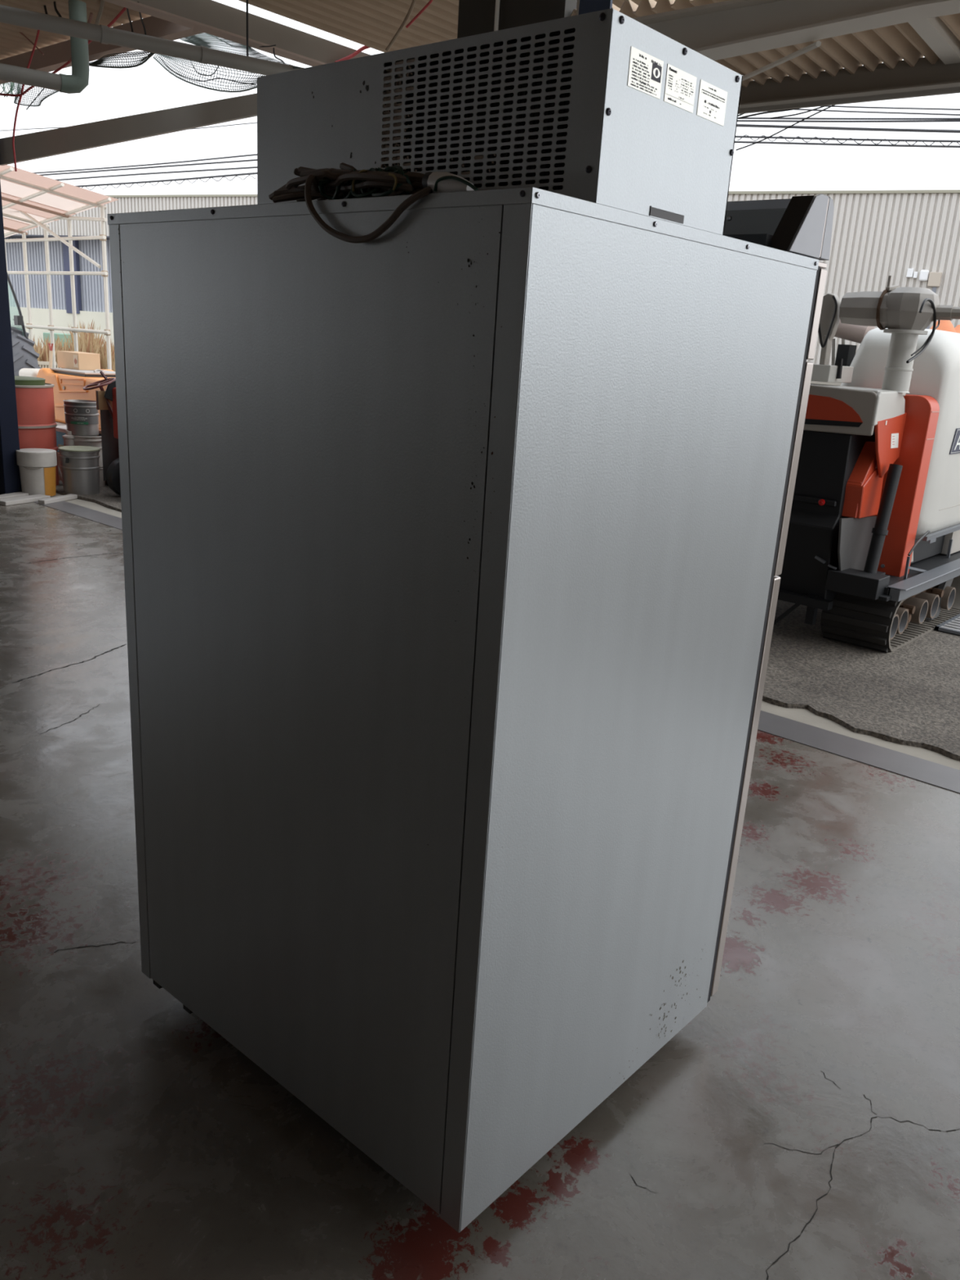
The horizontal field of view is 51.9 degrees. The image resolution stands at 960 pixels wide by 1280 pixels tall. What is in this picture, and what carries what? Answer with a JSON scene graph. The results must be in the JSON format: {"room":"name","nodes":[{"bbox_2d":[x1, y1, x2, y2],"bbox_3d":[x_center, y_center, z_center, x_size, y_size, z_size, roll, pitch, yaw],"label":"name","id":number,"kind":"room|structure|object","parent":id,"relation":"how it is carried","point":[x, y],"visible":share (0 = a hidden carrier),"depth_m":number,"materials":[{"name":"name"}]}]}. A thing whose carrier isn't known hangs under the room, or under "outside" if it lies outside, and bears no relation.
{"room":"open equipment warehouse","nodes":[
{"label":"open equipment warehouse","id":0,"kind":"room"},
{"bbox_2d":[0,0,151,59],"bbox_3d":[-6.516,-3.207,3.240,4.600,0.111,9.860,17,22,38],"label":"ceiling","id":1,"kind":"structure","parent":0,"point":[12,42],"depth_m":5.85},
{"bbox_2d":[12,29,39,171],"bbox_3d":[-2.846,-3.409,6.203,0.486,0.820,0.010,17,22,38],"label":"rope","id":2,"kind":"object","parent":1,"relation":"hanging from","point":[38,31],"visible":0.84,"depth_m":6.30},
{"bbox_2d":[19,31,44,54],"bbox_3d":[-2.859,-3.787,6.192,0.460,0.258,0.009,17,22,38],"label":"rope","id":3,"kind":"object","parent":1,"relation":"hanging from","point":[23,34],"visible":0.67,"depth_m":6.14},
{"bbox_2d":[0,0,89,93],"bbox_3d":[-2.327,-3.132,5.151,0.541,0.444,0.088,-8,20,-34],"label":"drainpipe","id":4,"kind":"object","parent":1,"relation":"attached to","point":[76,82],"visible":0.94,"depth_m":5.22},
{"bbox_2d":[53,0,62,17],"bbox_3d":[-2.372,-3.520,5.544,0.076,0.148,0.014,17,22,38],"label":"rope","id":5,"kind":"object","parent":1,"relation":"hanging from","point":[55,3],"visible":0.6,"depth_m":5.54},
{"bbox_2d":[0,7,126,96],"bbox_3d":[-2.511,-3.484,5.883,1.617,0.330,0.012,17,22,38],"label":"rope","id":6,"kind":"object","parent":1,"relation":"hanging from","point":[124,9],"visible":0.53,"depth_m":5.88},
{"bbox_2d":[26,88,44,110],"bbox_3d":[-2.759,-3.374,6.134,0.281,0.116,0.005,17,22,38],"label":"rope","id":7,"kind":"object","parent":6,"relation":"hanging from","point":[43,88],"visible":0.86,"depth_m":6.14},
{"bbox_2d":[69,12,93,62],"bbox_3d":[-2.306,-3.480,5.699,0.279,0.222,0.014,17,22,38],"label":"rope","id":8,"kind":"object","parent":1,"relation":"hanging from","point":[91,13],"visible":0.27,"depth_m":5.60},
{"bbox_2d":[94,0,104,25],"bbox_3d":[-2.135,-3.518,5.536,0.102,0.130,0.017,17,22,38],"label":"tape","id":9,"kind":"object","parent":1,"relation":"hanging from","point":[102,2],"visible":0.87,"depth_m":5.53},
{"bbox_2d":[0,16,204,84],"bbox_3d":[-3.280,-3.946,6.833,4.660,0.115,0.080,17,22,38],"label":"roof panel","id":10,"kind":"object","parent":1,"relation":"attached to","point":[57,55],"depth_m":6.03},
{"bbox_2d":[0,81,19,97],"bbox_3d":[-3.325,-3.928,6.989,0.400,0.153,0.083,17,22,38],"label":"bundle","id":11,"kind":"object","parent":10,"relation":"hanging from","point":[11,84],"visible":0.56,"depth_m":7.01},
{"bbox_2d":[6,81,59,106],"bbox_3d":[-3.127,-3.862,6.858,1.012,0.285,0.116,17,22,38],"label":"net","id":12,"kind":"object","parent":10,"relation":"hanging from","point":[20,85],"visible":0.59,"depth_m":6.86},
{"bbox_2d":[88,50,155,68],"bbox_3d":[-2.200,-3.505,5.968,1.038,0.088,0.070,17,22,38],"label":"net","id":13,"kind":"object","parent":10,"relation":"hanging from","point":[95,64],"visible":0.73,"depth_m":5.92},
{"bbox_2d":[239,0,657,52],"bbox_3d":[-3.414,-2.517,1.563,2.150,0.090,11.250,17,22,38],"label":"ceiling","id":14,"kind":"structure","parent":0,"point":[373,24],"depth_m":5.58,"materials":[{"name":"metal"}]},
{"bbox_2d":[0,0,303,75],"bbox_3d":[-1.633,-3.279,5.014,1.724,0.541,0.082,-7,20,-31],"label":"roof beam","id":15,"kind":"structure","parent":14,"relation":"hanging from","point":[104,34],"depth_m":5.00,"materials":[{"name":"metal"}]},
{"bbox_2d":[153,53,266,92],"bbox_3d":[-1.605,-3.408,5.822,1.462,0.372,0.086,17,22,38],"label":"net","id":16,"kind":"object","parent":15,"relation":"hanging from","point":[167,57],"visible":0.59,"depth_m":5.84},
{"bbox_2d":[191,61,218,75],"bbox_3d":[-1.639,-3.412,5.868,0.303,0.110,0.005,17,22,38],"label":"rope","id":17,"kind":"object","parent":16,"relation":"attached to","point":[191,61],"visible":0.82,"depth_m":5.87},
{"bbox_2d":[159,56,256,84],"bbox_3d":[-1.617,-3.355,5.807,0.974,0.255,0.005,17,22,38],"label":"rope","id":18,"kind":"object","parent":16,"relation":"attached to","point":[159,56],"visible":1,"depth_m":5.79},
{"bbox_2d":[385,0,415,51],"bbox_3d":[-0.390,-3.013,4.839,0.197,0.204,0.014,17,22,38],"label":"strap","id":19,"kind":"object","parent":14,"relation":"hanging from","point":[413,2],"visible":1,"depth_m":4.83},
{"bbox_2d":[405,0,432,28],"bbox_3d":[-0.293,-3.017,4.751,0.172,0.102,0.010,17,22,38],"label":"tape","id":20,"kind":"object","parent":19,"relation":"attached to","point":[427,5],"visible":1,"depth_m":4.75,"materials":[{"name":"red plastic"}]},
{"bbox_2d":[0,493,959,1279],"bbox_3d":[-2.788,1.077,0.814,15.200,0.150,9.700,17,22,38],"label":"floor","id":21,"kind":"structure","parent":0,"point":[138,1142],"depth_m":1.89,"materials":[{"name":"concrete"}]},
{"bbox_2d":[0,491,28,498],"bbox_3d":[-3.579,-1.110,7.592,0.100,0.030,0.393,10,18,19],"label":"plank","id":22,"kind":"object","parent":21,"relation":"on","point":[20,493],"visible":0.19,"depth_m":7.55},
{"bbox_2d":[0,493,50,506],"bbox_3d":[-3.451,-1.059,7.450,0.120,0.030,0.408,11,18,24],"label":"plank","id":23,"kind":"object","parent":21,"relation":"on","point":[27,499],"visible":0.9,"depth_m":7.40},
{"bbox_2d":[106,8,834,1232],"bbox_3d":[-0.048,-0.043,1.850,0.905,1.728,0.850,17,22,38],"label":"refrigerator","id":24,"kind":"object","parent":21,"relation":"on","point":[459,456],"visible":1,"depth_m":1.46,"materials":[{"name":"silver metal"}]},
{"bbox_2d":[12,552,959,1279],"bbox_3d":[-0.974,0.273,3.607,5.287,0.001,2.205,17,22,38],"label":"crack","id":25,"kind":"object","parent":21,"relation":"on","point":[837,1144],"depth_m":1.85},
{"bbox_2d":[0,0,959,165],"bbox_3d":[0.320,-2.335,3.974,10.050,0.188,0.130,17,22,38],"label":"header beam","id":26,"kind":"structure","parent":0,"point":[724,29],"depth_m":3.52,"materials":[{"name":"metal"}]},
{"bbox_2d":[742,40,821,80],"bbox_3d":[1.138,-2.234,3.828,0.019,0.149,1.060,3,17,-2],"label":"rod","id":27,"kind":"object","parent":26,"relation":"attached to","point":[818,43],"visible":0.88,"depth_m":3.68,"materials":[{"name":"grey paint"}]},
{"bbox_2d":[457,0,577,38],"bbox_3d":[0.119,-1.545,4.491,0.580,3.100,0.200,17,22,38],"label":"steel column","id":28,"kind":"structure","parent":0,"point":[475,17],"depth_m":4.10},
{"bbox_2d":[34,501,959,793],"bbox_3d":[0.478,0.169,4.428,15.200,0.103,0.210,17,22,38],"label":"door rail sill","id":29,"kind":"structure","parent":28,"relation":"attached to","point":[916,768],"depth_m":3.68,"materials":[{"name":"metal"}]},
{"bbox_2d":[16,448,57,497],"bbox_3d":[-3.462,-1.308,7.721,0.288,0.350,0.288,17,22,38],"label":"pail","id":30,"kind":"object","parent":29,"relation":"on","point":[37,466],"visible":0.94,"depth_m":7.62,"materials":[{"name":"white plastic"}]},
{"bbox_2d":[38,493,77,504],"bbox_3d":[-3.237,-1.081,7.568,0.060,0.030,0.365,9,17,16],"label":"plank","id":31,"kind":"object","parent":29,"relation":"on","point":[71,496],"visible":1,"depth_m":7.54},
{"bbox_2d":[576,0,613,14],"bbox_3d":[0.369,-1.381,4.061,0.156,3.056,0.015,17,22,38],"label":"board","id":32,"kind":"object","parent":29,"relation":"on","point":[583,6],"visible":0.02,"depth_m":3.75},
{"bbox_2d":[493,0,500,31],"bbox_3d":[0.003,-1.536,4.434,0.018,3.060,0.018,17,22,38],"label":"conduit pipe","id":33,"kind":"object","parent":28,"relation":"attached to","point":[497,2],"visible":0.02,"depth_m":4.11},
{"bbox_2d":[570,0,959,87],"bbox_3d":[1.622,-2.259,3.537,2.720,0.115,0.960,17,22,38],"label":"ceiling","id":34,"kind":"structure","parent":0,"point":[889,45],"depth_m":3.96,"materials":[{"name":"metal"}]},
{"bbox_2d":[737,57,959,114],"bbox_3d":[1.933,-2.262,3.912,2.720,0.145,0.160,17,22,38],"label":"beam","id":35,"kind":"structure","parent":34,"relation":"attached to","point":[925,78],"depth_m":4.18,"materials":[{"name":"metal"}]},
{"bbox_2d":[735,104,835,150],"bbox_3d":[1.438,-2.350,4.474,0.579,0.200,0.005,17,22,38],"label":"rope","id":36,"kind":"object","parent":35,"relation":"attached to","point":[834,104],"visible":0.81,"depth_m":4.52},
{"bbox_2d":[907,16,959,64],"bbox_3d":[1.589,-2.241,3.544,0.070,0.095,0.923,17,21,36],"label":"rafter","id":37,"kind":"object","parent":34,"relation":"attached to","point":[935,33],"visible":0.57,"depth_m":3.69,"materials":[{"name":"grey paint"}]},
{"bbox_3d":[-5.931,0.354,-3.267,15.200,3.200,0.150,17,22,38],"label":"wall","id":38,"kind":"structure","parent":0,"visible":0},
{"bbox_2d":[102,0,370,66],"bbox_3d":[-4.275,-2.648,2.273,0.100,0.150,11.200,17,22,38],"label":"beam","id":39,"kind":"structure","parent":38,"relation":"attached to","point":[211,17],"depth_m":5.53,"materials":[{"name":"metal"}]},
{"bbox_2d":[126,8,133,31],"bbox_3d":[-1.912,-3.393,5.368,0.024,0.091,0.567,-1,17,-15],"label":"rope","id":40,"kind":"object","parent":39,"relation":"hanging from","point":[127,11],"visible":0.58,"depth_m":5.54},
{"bbox_2d":[137,1,146,35],"bbox_3d":[-1.821,-3.326,5.301,0.025,0.101,0.547,-1,17,-14],"label":"rope","id":41,"kind":"object","parent":39,"relation":"hanging from","point":[140,16],"visible":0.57,"depth_m":5.46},
{"bbox_2d":[180,32,300,68],"bbox_3d":[-1.424,-3.430,5.737,1.261,0.342,0.067,17,22,38],"label":"net","id":42,"kind":"object","parent":39,"relation":"hanging from","point":[197,39],"visible":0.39,"depth_m":5.80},
{"bbox_2d":[208,33,275,47],"bbox_3d":[-1.423,-3.520,5.756,0.744,0.183,0.005,17,22,38],"label":"rope","id":43,"kind":"object","parent":39,"relation":"hanging from","point":[208,33],"visible":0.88,"depth_m":5.63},
{"bbox_2d":[273,47,284,62],"bbox_3d":[-1.124,-3.270,5.534,0.114,0.108,0.008,17,22,38],"label":"rope","id":44,"kind":"object","parent":43,"relation":"hanging from","point":[275,56],"visible":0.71,"depth_m":5.55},
{"bbox_2d":[334,45,369,62],"bbox_3d":[-0.751,-3.618,6.077,0.017,0.209,0.368,17,22,38],"label":"tape","id":45,"kind":"object","parent":39,"relation":"attached to","point":[355,53],"visible":0.66,"depth_m":6.05,"materials":[{"name":"red plastic"}]},
{"bbox_3d":[-4.646,-3.052,8.311,1.200,3.200,0.120,17,22,38],"label":"wall","id":46,"kind":"structure","parent":0,"visible":0},
{"bbox_2d":[0,182,22,494],"bbox_3d":[-4.027,-2.665,7.669,1.305,2.896,0.140,17,22,38],"label":"door","id":47,"kind":"structure","parent":46,"relation":"in","point":[10,477],"depth_m":7.47,"materials":[{"name":"blue paint"}]},
{"label":"outside","id":48,"kind":"structure","parent":0,"visible":0},
{"bbox_2d":[4,237,112,312],"bbox_3d":[-15.563,-14.759,39.909,34.000,2.950,0.200,11,18,24],"label":"wall","id":49,"kind":"structure","parent":48,"point":[92,294],"depth_m":40.79,"materials":[{"name":"metal"}]},
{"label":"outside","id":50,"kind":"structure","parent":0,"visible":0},
{"bbox_2d":[9,306,114,348],"bbox_3d":[-15.709,-12.637,40.525,34.000,1.620,0.450,11,18,24],"label":"wall","id":51,"kind":"structure","parent":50,"point":[40,317],"depth_m":40.98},
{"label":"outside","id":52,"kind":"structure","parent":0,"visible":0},
{"bbox_2d":[55,480,959,761],"bbox_3d":[14.333,-9.486,39.211,110.000,0.024,72.252,17,22,38],"label":"gravel ground","id":53,"kind":"structure","parent":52,"point":[908,695],"depth_m":4.44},
{"bbox_2d":[6,271,40,375],"bbox_3d":[-5.448,-3.343,10.995,1.966,1.474,0.498,17,22,38],"label":"tractor","id":54,"kind":"object","parent":53,"relation":"on","point":[24,355],"visible":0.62,"depth_m":10.44,"materials":[{"name":"black rubber"}]},
{"bbox_2d":[13,315,23,325],"bbox_3d":[-4.904,-3.387,10.446,0.169,0.098,0.060,17,22,38],"label":"mirror","id":55,"kind":"object","parent":54,"relation":"on","point":[18,320],"depth_m":10.40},
{"bbox_2d":[18,368,40,377],"bbox_3d":[-4.399,-2.318,10.028,0.350,0.839,0.400,17,22,38],"label":"container","id":56,"kind":"object","parent":53,"relation":"on","point":[33,372],"visible":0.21,"depth_m":9.76,"materials":[{"name":"plastic"}]},
{"bbox_2d":[37,360,61,368],"bbox_3d":[-6.976,-4.056,15.560,0.721,0.663,0.060,-4,18,-23],"label":"slatted fence","id":57,"kind":"object","parent":53,"relation":"on","point":[42,364],"visible":0.09,"depth_m":15.51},
{"bbox_2d":[48,342,53,368],"bbox_3d":[-4.508,-2.569,10.411,0.180,1.083,0.052,17,22,38],"label":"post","id":58,"kind":"object","parent":53,"relation":"on","point":[51,352],"visible":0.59,"depth_m":10.28,"materials":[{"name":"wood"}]},
{"bbox_2d":[43,332,71,346],"bbox_3d":[-9.061,-6.123,21.381,0.600,1.004,0.500,17,22,38],"label":"locker","id":59,"kind":"object","parent":53,"relation":"on","point":[61,335],"visible":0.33,"depth_m":21.05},
{"bbox_2d":[0,164,118,369],"bbox_3d":[-5.562,-3.704,11.030,3.188,2.768,1.600,17,22,38],"label":"carport","id":60,"kind":"object","parent":53,"relation":"on","point":[29,200],"visible":0.88,"depth_m":10.72,"materials":[{"name":"beige"}]},
{"bbox_2d":[57,451,62,480],"bbox_3d":[-3.498,-1.508,8.569,0.320,0.240,0.300,17,22,38],"label":"wooden crate","id":61,"kind":"object","parent":53,"relation":"on","point":[58,452],"visible":0.02,"depth_m":8.46,"materials":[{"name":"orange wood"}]},
{"bbox_2d":[56,431,66,452],"bbox_3d":[-3.492,-1.708,8.500,0.280,0.178,0.242,17,22,38],"label":"box","id":62,"kind":"object","parent":61,"relation":"on","point":[60,440],"visible":0.07,"depth_m":8.42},
{"bbox_2d":[55,425,66,432],"bbox_3d":[-3.495,-1.807,8.460,0.360,0.030,0.250,17,22,38],"label":"board","id":63,"kind":"object","parent":62,"relation":"on","point":[63,428],"visible":0.14,"depth_m":8.37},
{"bbox_2d":[57,465,62,482],"bbox_3d":[-3.546,-1.446,8.279,0.147,0.270,0.024,8,17,15],"label":"pipe","id":64,"kind":"object","parent":53,"relation":"on","point":[59,469],"visible":0.19,"depth_m":8.28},
{"bbox_2d":[55,421,66,425],"bbox_3d":[-3.303,-1.819,9.384,2.004,0.389,1.020,17,22,38],"label":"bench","id":65,"kind":"object","parent":53,"relation":"on","point":[57,423],"visible":0.02,"depth_m":9.29,"materials":[{"name":"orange wood"}]},
{"bbox_2d":[36,368,115,429],"bbox_3d":[-3.522,-2.290,9.375,1.484,0.489,0.755,17,22,38],"label":"tank","id":66,"kind":"object","parent":65,"relation":"on","point":[68,384],"visible":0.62,"depth_m":9.18,"materials":[{"name":"orange plastic"}]},
{"bbox_2d":[57,351,100,370],"bbox_3d":[-3.908,-2.720,9.598,0.420,0.155,0.224,17,22,38],"label":"cardboard box","id":67,"kind":"object","parent":66,"relation":"on","point":[75,360],"visible":0.95,"depth_m":9.49,"materials":[{"name":"brown"}]},
{"bbox_2d":[73,355,78,367],"bbox_3d":[-3.860,-2.663,9.419,0.080,0.115,0.005,17,22,38],"label":"print","id":68,"kind":"object","parent":67,"relation":"attached to","point":[75,357],"depth_m":9.41,"materials":[{"name":"white"}]},
{"bbox_2d":[93,368,105,372],"bbox_3d":[-3.538,-2.503,9.176,0.089,0.026,0.083,2,17,-5],"label":"coiled cord","id":69,"kind":"object","parent":66,"relation":"on","point":[96,370],"visible":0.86,"depth_m":9.19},
{"bbox_2d":[62,430,75,446],"bbox_3d":[-3.395,-1.502,8.189,0.116,0.460,0.116,17,22,38],"label":"bottle","id":70,"kind":"object","parent":53,"relation":"on","point":[68,438],"visible":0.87,"depth_m":8.10,"materials":[{"name":"plastic"}]},
{"bbox_2d":[32,320,115,371],"bbox_3d":[-7.785,-5.431,18.727,2.749,1.366,4.537,-3,18,-20],"label":"dry weeds","id":71,"kind":"object","parent":53,"relation":"on","point":[87,342],"visible":0.16,"depth_m":17.47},
{"bbox_2d":[57,445,100,494],"bbox_3d":[-3.204,-1.357,7.909,0.312,0.367,0.312,17,22,38],"label":"pail","id":72,"kind":"object","parent":53,"relation":"on","point":[80,467],"visible":0.98,"depth_m":7.81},
{"bbox_2d":[82,370,120,495],"bbox_3d":[-2.721,-1.638,7.915,0.758,0.959,0.649,17,22,38],"label":"machine","id":73,"kind":"object","parent":53,"relation":"on","point":[106,400],"visible":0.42,"depth_m":7.85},
{"bbox_2d":[99,467,105,486],"bbox_3d":[-3.301,-1.386,8.334,0.284,0.165,0.284,17,22,38],"label":"can","id":74,"kind":"object","parent":53,"relation":"on","point":[102,483],"visible":0.15,"depth_m":8.29,"materials":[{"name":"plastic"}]},
{"bbox_2d":[73,435,102,467],"bbox_3d":[-3.293,-1.590,8.270,0.294,0.260,0.294,17,22,38],"label":"pail","id":75,"kind":"object","parent":74,"relation":"on","point":[89,441],"visible":0.29,"depth_m":8.14,"materials":[{"name":"metal"}]},
{"bbox_2d":[62,399,99,435],"bbox_3d":[-3.301,-1.845,8.184,0.278,0.272,0.278,17,22,38],"label":"can","id":76,"kind":"object","parent":75,"relation":"on","point":[82,416],"visible":0.94,"depth_m":8.09,"materials":[{"name":"grey metal"}]},
{"bbox_2d":[63,402,97,424],"bbox_3d":[-3.286,-1.859,8.097,0.265,0.165,0.114,1,17,-9],"label":"print","id":77,"kind":"object","parent":76,"relation":"attached to","point":[76,413],"depth_m":8.07,"materials":[{"name":"metal"}]},
{"bbox_2d":[97,429,107,484],"bbox_3d":[-2.937,-1.534,8.389,0.500,0.459,0.412,17,22,38],"label":"base cabinet","id":78,"kind":"object","parent":53,"relation":"on","point":[100,430],"visible":0.11,"depth_m":8.32,"materials":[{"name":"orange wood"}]},
{"bbox_2d":[51,493,959,769],"bbox_3d":[0.707,0.133,4.692,15.200,0.148,0.490,17,22,38],"label":"kerb concrete","id":79,"kind":"object","parent":53,"relation":"on","point":[805,716],"depth_m":3.89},
{"bbox_2d":[14,375,59,485],"bbox_3d":[-3.769,-1.697,8.048,0.590,0.867,0.590,17,22,38],"label":"drum","id":80,"kind":"object","parent":79,"relation":"on","point":[37,424],"visible":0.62,"depth_m":7.86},
{"bbox_2d":[810,381,841,385],"bbox_3d":[10.262,-6.870,27.749,25.000,1.120,0.280,11,18,24],"label":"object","id":81,"kind":"structure","parent":53,"relation":"on","point":[811,382],"depth_m":27.75,"materials":[{"name":"metal"}]},
{"bbox_2d":[773,275,959,653],"bbox_3d":[2.193,-1.082,5.684,1.530,1.780,2.288,17,22,38],"label":"combine harvester","id":82,"kind":"object","parent":53,"relation":"on","point":[873,542],"visible":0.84,"depth_m":4.88,"materials":[{"name":"metal"}]},
{"bbox_2d":[803,383,906,435],"bbox_3d":[1.534,-1.219,5.061,1.149,0.230,0.400,17,22,38],"label":"hood","id":83,"kind":"object","parent":82,"relation":"attached to","point":[831,410],"depth_m":4.68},
{"bbox_2d":[929,320,956,333],"bbox_3d":[6.483,-3.543,14.195,0.585,2.107,0.600,17,22,38],"label":"orange cover","id":84,"kind":"object","parent":53,"relation":"on","point":[944,325],"visible":0.16,"depth_m":13.82,"materials":[{"name":"plastic"}]},
{"bbox_2d":[934,613,959,635],"bbox_3d":[2.853,-0.093,5.569,0.320,0.020,0.750,17,22,38],"label":"drain grating","id":85,"kind":"object","parent":53,"relation":"on","point":[952,626],"visible":1,"depth_m":5.42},
{"bbox_2d":[954,324,959,333],"bbox_3d":[7.522,-3.973,15.866,0.585,2.093,0.600,17,22,38],"label":"orange cover","id":86,"kind":"object","parent":53,"relation":"on","point":[957,328],"visible":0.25,"depth_m":15.52,"materials":[{"name":"plastic"}]},
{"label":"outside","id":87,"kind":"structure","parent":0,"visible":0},
{"bbox_2d":[62,240,81,313],"bbox_3d":[-11.540,-13.791,37.842,12.059,2.880,0.160,11,18,24],"label":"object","id":88,"kind":"structure","parent":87,"point":[75,242],"depth_m":40.14,"materials":[{"name":"blue metal"}]},
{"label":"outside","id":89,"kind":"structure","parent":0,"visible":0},
{"bbox_2d":[32,153,257,173],"bbox_3d":[-9.147,-12.878,26.700,14.657,0.660,0.037,11,18,24],"label":"power line","id":90,"kind":"object","parent":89,"point":[255,153],"visible":0.66,"depth_m":26.59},
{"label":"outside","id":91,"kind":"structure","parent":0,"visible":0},
{"bbox_2d":[40,159,257,175],"bbox_3d":[-9.158,-12.765,26.735,14.675,0.610,0.040,11,18,24],"label":"power line","id":92,"kind":"object","parent":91,"point":[249,160],"visible":0.56,"depth_m":26.56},
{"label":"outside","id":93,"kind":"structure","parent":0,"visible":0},
{"bbox_2d":[56,166,257,180],"bbox_3d":[-9.171,-12.621,26.781,14.698,0.564,0.040,11,18,24],"label":"power line","id":94,"kind":"object","parent":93,"point":[247,167],"visible":0.49,"depth_m":26.49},
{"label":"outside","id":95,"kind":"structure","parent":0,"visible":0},
{"bbox_2d":[74,172,257,186],"bbox_3d":[-9.188,-12.481,26.828,14.725,0.605,0.046,11,18,24],"label":"power line","id":96,"kind":"object","parent":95,"point":[251,173],"visible":0.54,"depth_m":26.38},
{"bbox_2d":[81,174,255,190],"bbox_3d":[-9.233,-12.406,26.871,7.826,0.405,0.117,11,18,24],"label":"wire","id":97,"kind":"object","parent":96,"relation":"hanging from","point":[248,175],"visible":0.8,"depth_m":26.31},
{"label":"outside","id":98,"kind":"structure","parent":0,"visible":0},
{"bbox_2d":[0,122,257,131],"bbox_3d":[-9.024,-13.729,26.408,14.460,0.196,0.020,11,18,24],"label":"power line","id":99,"kind":"object","parent":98,"point":[250,122],"visible":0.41,"depth_m":25.64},
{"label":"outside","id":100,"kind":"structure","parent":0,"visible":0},
{"bbox_2d":[824,105,959,110],"bbox_3d":[6.069,-10.554,19.483,7.984,0.490,0.026,11,18,24],"label":"power line","id":101,"kind":"object","parent":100,"point":[827,105],"visible":0.38,"depth_m":18.68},
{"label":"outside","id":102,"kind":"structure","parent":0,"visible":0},
{"bbox_2d":[793,108,959,115],"bbox_3d":[6.075,-10.467,19.503,7.992,0.488,0.026,11,18,24],"label":"power line","id":103,"kind":"object","parent":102,"point":[797,108],"visible":0.46,"depth_m":18.79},
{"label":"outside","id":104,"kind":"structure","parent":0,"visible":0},
{"bbox_2d":[737,117,959,119],"bbox_3d":[6.081,-10.333,19.537,7.977,0.308,0.034,11,18,24],"label":"power line","id":105,"kind":"object","parent":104,"point":[820,118],"visible":0.62,"depth_m":18.93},
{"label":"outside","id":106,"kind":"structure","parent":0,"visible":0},
{"bbox_2d":[737,120,959,122],"bbox_3d":[6.084,-10.298,19.545,7.980,0.303,0.034,11,18,24],"label":"power line","id":107,"kind":"object","parent":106,"point":[784,121],"visible":0.65,"depth_m":19.03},
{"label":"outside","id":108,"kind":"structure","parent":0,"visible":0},
{"bbox_2d":[736,124,959,133],"bbox_3d":[6.095,-10.187,19.569,8.013,0.467,0.051,11,18,24],"label":"power line","id":109,"kind":"object","parent":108,"point":[738,125],"visible":0.67,"depth_m":19.07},
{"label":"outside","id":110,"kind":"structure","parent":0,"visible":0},
{"bbox_2d":[735,135,959,142],"bbox_3d":[6.107,-9.991,19.615,8.021,0.386,0.037,11,18,24],"label":"power line","id":111,"kind":"object","parent":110,"point":[736,136],"visible":0.65,"depth_m":19.13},
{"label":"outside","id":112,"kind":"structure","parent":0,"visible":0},
{"bbox_2d":[734,141,959,147],"bbox_3d":[6.114,-9.896,19.637,8.027,0.371,0.037,11,18,24],"label":"power line","id":113,"kind":"object","parent":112,"point":[751,142],"visible":0.64,"depth_m":19.12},
{"bbox_2d":[737,134,959,146],"bbox_3d":[7.112,-9.705,19.174,4.240,0.320,0.116,11,18,24],"label":"wire","id":114,"kind":"object","parent":113,"relation":"attached to","point":[744,135],"visible":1,"depth_m":19.19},
{"bbox_3d":[1.432,-2.457,4.494,0.621,0.069,0.067,17,22,38],"label":"net","id":115,"kind":"object","parent":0,"visible":0},
{"bbox_2d":[738,107,800,119],"bbox_3d":[1.471,-2.417,4.428,0.667,0.085,0.007,17,22,38],"label":"rope","id":116,"kind":"object","parent":115,"relation":"hanging from","point":[775,111],"visible":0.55,"depth_m":4.56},
{"bbox_2d":[770,105,826,119],"bbox_3d":[1.500,-2.391,4.408,0.422,0.077,0.005,17,22,38],"label":"rope","id":117,"kind":"object","parent":115,"relation":"hanging from","point":[826,105],"visible":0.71,"depth_m":4.46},
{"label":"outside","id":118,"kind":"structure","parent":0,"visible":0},
{"bbox_2d":[16,192,959,364],"bbox_3d":[-4.773,-12.695,33.863,59.000,4.700,0.200,11,18,24],"label":"wall","id":119,"kind":"structure","parent":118,"point":[875,237],"depth_m":26.39,"materials":[{"name":"metal"}]},
{"bbox_2d":[6,234,109,239],"bbox_3d":[-15.718,-15.935,39.055,34.000,0.050,0.970,11,18,24],"label":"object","id":120,"kind":"structure","parent":119,"relation":"attached to","point":[15,236],"depth_m":39.66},
{"bbox_2d":[106,189,959,197],"bbox_3d":[-4.642,-14.948,33.156,59.000,0.070,0.260,11,18,24],"label":"coping","id":121,"kind":"object","parent":119,"relation":"on","point":[940,191],"depth_m":26.96},
{"bbox_2d":[906,268,914,277],"bbox_3d":[11.407,-9.738,26.158,0.150,0.220,0.079,11,18,24],"label":"junction box","id":122,"kind":"object","parent":119,"relation":"attached to","point":[910,271],"visible":1,"depth_m":26.12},
{"bbox_2d":[913,271,917,278],"bbox_3d":[11.528,-9.668,26.113,0.090,0.160,0.079,11,18,24],"label":"wall sensor","id":123,"kind":"object","parent":119,"relation":"attached to","point":[915,273],"visible":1,"depth_m":26.08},
{"bbox_2d":[919,269,928,280],"bbox_3d":[11.715,-9.617,26.020,0.220,0.280,0.099,11,18,24],"label":"junction box","id":124,"kind":"object","parent":119,"relation":"attached to","point":[923,276],"visible":1,"depth_m":25.98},
{"bbox_2d":[925,286,937,328],"bbox_3d":[11.940,-8.700,26.167,0.100,1.500,0.069,11,18,24],"label":"conduit","id":125,"kind":"object","parent":119,"relation":"attached to","point":[934,288],"visible":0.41,"depth_m":25.98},
{"bbox_2d":[927,271,942,287],"bbox_3d":[11.951,-9.478,25.924,0.300,0.360,0.119,11,18,24],"label":"junction box","id":126,"kind":"object","parent":119,"relation":"attached to","point":[935,277],"visible":1,"depth_m":25.87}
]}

